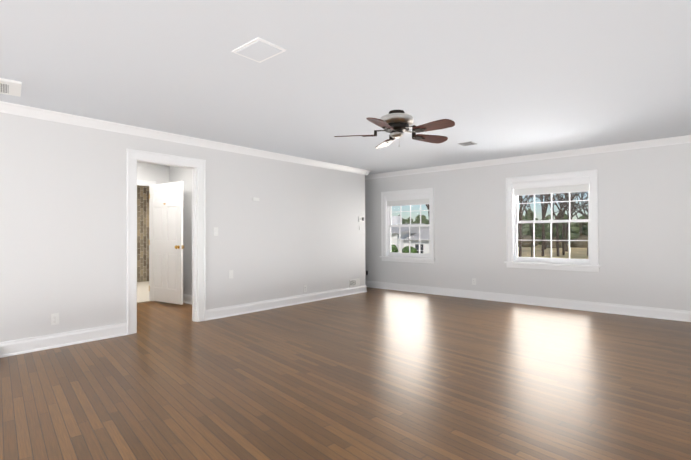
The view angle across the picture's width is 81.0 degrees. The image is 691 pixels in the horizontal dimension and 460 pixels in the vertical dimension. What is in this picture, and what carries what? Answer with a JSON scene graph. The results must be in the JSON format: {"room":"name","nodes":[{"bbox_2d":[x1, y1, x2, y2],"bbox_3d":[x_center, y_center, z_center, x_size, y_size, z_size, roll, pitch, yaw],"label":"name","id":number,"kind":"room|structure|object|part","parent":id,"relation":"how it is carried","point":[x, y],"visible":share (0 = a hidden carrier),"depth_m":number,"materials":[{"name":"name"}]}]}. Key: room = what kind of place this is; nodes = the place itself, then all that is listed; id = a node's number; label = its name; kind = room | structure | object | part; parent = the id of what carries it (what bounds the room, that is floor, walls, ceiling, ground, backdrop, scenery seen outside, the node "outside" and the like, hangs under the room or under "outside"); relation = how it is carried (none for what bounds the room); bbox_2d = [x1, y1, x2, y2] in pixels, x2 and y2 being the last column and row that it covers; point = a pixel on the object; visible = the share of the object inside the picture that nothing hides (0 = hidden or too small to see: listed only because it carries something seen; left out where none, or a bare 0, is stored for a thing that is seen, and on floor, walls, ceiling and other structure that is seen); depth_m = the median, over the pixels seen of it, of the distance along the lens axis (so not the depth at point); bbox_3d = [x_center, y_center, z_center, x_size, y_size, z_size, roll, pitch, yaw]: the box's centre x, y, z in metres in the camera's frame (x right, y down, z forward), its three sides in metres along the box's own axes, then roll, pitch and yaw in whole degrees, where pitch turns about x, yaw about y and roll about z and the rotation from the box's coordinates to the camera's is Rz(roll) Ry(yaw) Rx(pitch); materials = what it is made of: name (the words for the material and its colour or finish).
{"room":"empty living room","nodes":[
{"label":"empty living room","id":0,"kind":"room"},
{"bbox_2d":[137,185,148,281],"bbox_3d":[-5.878,0.049,9.028,0.100,2.440,3.800,-1,-1,41],"label":"wall","id":1,"kind":"structure","parent":0,"point":[142,233],"depth_m":9.97,"materials":[{"name":"tile"}]},
{"bbox_2d":[137,162,168,183],"bbox_3d":[-3.820,0.023,6.625,0.040,2.440,1.880,-1,-1,41],"label":"wall","id":2,"kind":"structure","parent":0,"point":[158,173],"depth_m":7.12,"materials":[{"name":"white paint"}]},
{"bbox_2d":[149,181,183,304],"bbox_3d":[-3.024,0.212,6.801,0.892,2.000,0.159,0,-1,33],"label":"bathroom door","id":3,"kind":"structure","parent":2,"relation":"in","point":[166,243],"depth_m":6.76,"materials":[{"name":"white wood"}]},
{"bbox_2d":[169,166,191,295],"bbox_3d":[-2.401,0.019,6.702,2.080,2.440,0.100,-1,-1,41],"label":"wall","id":4,"kind":"structure","parent":0,"point":[178,174],"depth_m":6.91,"materials":[{"name":"white paint"}]},
{"bbox_2d":[183,294,191,303],"bbox_3d":[-2.425,1.168,6.630,2.040,0.140,0.030,-1,-1,41],"label":"baseboard","id":5,"kind":"structure","parent":4,"relation":"attached to","point":[187,299],"depth_m":6.84,"materials":[{"name":"white wood"}]},
{"bbox_2d":[0,112,364,341],"bbox_3d":[-2.721,0.003,4.660,0.120,2.440,9.360,-1,-1,41],"label":"wall","id":6,"kind":"structure","parent":0,"point":[63,214],"depth_m":4.66,"materials":[{"name":"white paint"}]},
{"bbox_2d":[51,313,58,324],"bbox_3d":[-3.021,0.927,4.207,0.008,0.116,0.072,-1,-1,41],"label":"electrical outlet","id":7,"kind":"object","parent":6,"relation":"attached to","point":[55,319],"visible":1,"depth_m":4.21,"materials":[{"name":"white plastic"}]},
{"bbox_2d":[0,323,126,357],"bbox_3d":[-4.125,1.143,2.920,0.030,0.140,4.782,-1,-1,41],"label":"baseboard","id":8,"kind":"structure","parent":6,"relation":"attached to","point":[25,345],"depth_m":4.23,"materials":[{"name":"white wood"}]},
{"bbox_2d":[126,149,205,334],"bbox_3d":[-2.286,0.137,5.158,0.184,2.178,1.001,-1,-1,41],"label":"door frame","id":9,"kind":"structure","parent":6,"relation":"attached to","point":[195,165],"depth_m":4.96,"materials":[{"name":"white painted wood"}]},
{"bbox_2d":[0,101,371,176],"bbox_3d":[-2.623,-1.174,4.634,0.080,0.088,9.440,-1,-1,41],"label":"crown molding","id":10,"kind":"structure","parent":6,"relation":"attached to","point":[27,111],"depth_m":4.94,"materials":[{"name":"white wood"}]},
{"bbox_2d":[213,227,217,235],"bbox_3d":[-1.799,0.022,5.615,0.016,0.116,0.072,-1,-1,41],"label":"light switch","id":11,"kind":"object","parent":6,"relation":"attached to","point":[215,231],"visible":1,"depth_m":5.61,"materials":[{"name":"white plastic"}]},
{"bbox_2d":[229,270,232,278],"bbox_3d":[-1.641,0.636,5.796,0.007,0.116,0.072,-1,-1,41],"label":"electrical outlet plate","id":12,"kind":"object","parent":6,"relation":"attached to","point":[230,273],"visible":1,"depth_m":5.79,"materials":[{"name":"white plastic"}]},
{"bbox_2d":[206,284,367,320],"bbox_3d":[-0.732,1.164,6.815,0.030,0.140,3.547,-1,-1,41],"label":"baseboard","id":13,"kind":"structure","parent":6,"relation":"attached to","point":[222,312],"depth_m":6.43,"materials":[{"name":"white wood"}]},
{"bbox_2d":[349,278,359,286],"bbox_3d":[0.182,1.025,7.878,0.014,0.140,0.320,-1,-1,41],"label":"air vent","id":14,"kind":"object","parent":6,"relation":"in","point":[354,282],"visible":1,"depth_m":7.86,"materials":[{"name":"white"}]},
{"bbox_2d":[358,216,363,221],"bbox_3d":[0.316,-0.219,8.036,0.028,0.104,0.160,-1,-1,41],"label":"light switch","id":15,"kind":"object","parent":6,"relation":"attached to","point":[360,218],"visible":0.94,"depth_m":8.02,"materials":[{"name":"white plastic"}]},
{"bbox_2d":[0,281,690,459],"bbox_3d":[-0.958,1.268,3.502,14.960,0.120,10.340,-1,-1,41],"label":"floor","id":16,"kind":"structure","parent":0,"point":[377,374],"depth_m":3.11,"materials":[{"name":"brown wood"}]},
{"bbox_2d":[0,0,690,174],"bbox_3d":[-0.967,-1.307,3.523,14.960,0.150,10.340,-1,-1,41],"label":"ceiling","id":17,"kind":"structure","parent":0,"point":[495,79],"depth_m":3.16,"materials":[{"name":"white paint"}]},
{"bbox_2d":[0,78,21,96],"bbox_3d":[-2.872,-1.214,3.451,0.160,0.028,0.400,0,-1,-40],"label":"ceiling vent","id":18,"kind":"object","parent":17,"relation":"in","point":[10,87],"visible":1,"depth_m":3.42,"materials":[{"name":"white"}]},
{"bbox_2d":[232,37,285,62],"bbox_3d":[-0.597,-1.235,2.789,0.300,0.013,0.240,-1,-1,41],"label":"panel","id":19,"kind":"object","parent":17,"relation":"attached to","point":[258,49],"visible":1,"depth_m":2.77,"materials":[{"name":"white plastic"}]},
{"bbox_2d":[334,110,454,147],"bbox_3d":[0.559,-1.040,4.168,1.229,0.382,1.262,-1,-1,41],"label":"ceiling fan","id":20,"kind":"object","parent":17,"relation":"hanging from","point":[396,123],"visible":1,"depth_m":4.09,"materials":[{"name":"brown wood"}]},
{"bbox_2d":[458,141,476,145],"bbox_3d":[1.728,-1.218,5.724,0.200,0.014,0.200,-1,-1,41],"label":"ceiling vent","id":21,"kind":"object","parent":17,"relation":"in","point":[467,143],"visible":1,"depth_m":5.69,"materials":[{"name":"grey metal"}]},
{"bbox_2d":[365,143,690,310],"bbox_3d":[3.785,-0.006,6.100,10.800,2.440,0.200,-1,-1,41],"label":"wall","id":22,"kind":"structure","parent":0,"point":[644,224],"depth_m":6.16,"materials":[{"name":"white paint"}]},
{"bbox_2d":[381,188,433,257],"bbox_3d":[1.296,-0.130,8.248,1.240,1.360,0.232,-1,-1,41],"label":"window","id":23,"kind":"structure","parent":22,"relation":"in","point":[384,227],"depth_m":8.31,"materials":[{"name":"white wood"}]},
{"bbox_2d":[386,194,428,206],"bbox_3d":[1.260,-0.601,8.212,1.026,0.207,0.054,-1,-1,41],"label":"window blind","id":24,"kind":"object","parent":23,"relation":"attached to","point":[417,199],"visible":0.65,"depth_m":8.19,"materials":[{"name":"white"}]},
{"bbox_3d":[1.313,-0.088,8.267,1.030,1.235,0.100,-1,-1,41],"label":"left window sash","id":25,"kind":"part","parent":23,"relation":"part of","materials":[{"name":"white wood"}]},
{"bbox_2d":[380,256,435,263],"bbox_3d":[1.243,0.599,8.179,1.290,0.100,0.120,-1,-1,41],"label":"window sill","id":26,"kind":"structure","parent":22,"relation":"attached to","point":[408,259],"depth_m":8.12,"materials":[{"name":"white wood"}]},
{"bbox_2d":[365,280,690,321],"bbox_3d":[3.714,1.143,6.004,10.800,0.140,0.030,-1,-1,41],"label":"baseboard","id":27,"kind":"structure","parent":22,"relation":"attached to","point":[649,312],"depth_m":6.41,"materials":[{"name":"white wood"}]},
{"bbox_2d":[365,135,690,179],"bbox_3d":[3.690,-1.183,6.004,10.800,0.088,0.080,-1,-1,41],"label":"crown molding","id":28,"kind":"structure","parent":22,"relation":"attached to","point":[680,139],"depth_m":6.39,"materials":[{"name":"white wood"}]},
{"bbox_2d":[506,169,598,264],"bbox_3d":[3.299,-0.181,6.503,1.340,1.420,0.232,-1,-1,41],"label":"window","id":29,"kind":"structure","parent":22,"relation":"in","point":[592,175],"depth_m":6.47,"materials":[{"name":"white wood"}]},
{"bbox_2d":[513,178,589,195],"bbox_3d":[3.263,-0.682,6.467,1.126,0.207,0.054,-1,-1,41],"label":"window blind","id":30,"kind":"object","parent":29,"relation":"attached to","point":[557,186],"visible":0.92,"depth_m":6.42,"materials":[{"name":"white"}]},
{"bbox_3d":[3.317,-0.139,6.522,1.130,1.295,0.100,-1,-1,41],"label":"right window sash","id":31,"kind":"part","parent":29,"relation":"part of","materials":[{"name":"white wood"}]},
{"bbox_2d":[504,261,600,271],"bbox_3d":[3.247,0.578,6.434,1.390,0.100,0.120,-1,-1,41],"label":"window sill","id":32,"kind":"structure","parent":22,"relation":"attached to","point":[567,267],"depth_m":6.37,"materials":[{"name":"white wood"}]},
{"label":"outside","id":33,"kind":"structure","parent":0,"visible":0},
{"bbox_2d":[518,244,587,258],"bbox_3d":[163.060,3.949,194.817,600.000,0.200,492.060,-1,-1,41],"label":"lawn","id":34,"kind":"structure","parent":33,"point":[579,253],"depth_m":56.27,"materials":[{"name":"beige plant"}]},
{"bbox_2d":[391,192,588,257],"bbox_3d":[48.987,-8.322,43.977,211.062,25.202,113.325,-1,-1,41],"label":"trees","id":35,"kind":"object","parent":34,"relation":"on","point":[523,231],"depth_m":47.38,"materials":[{"name":"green plant"}]}
]}

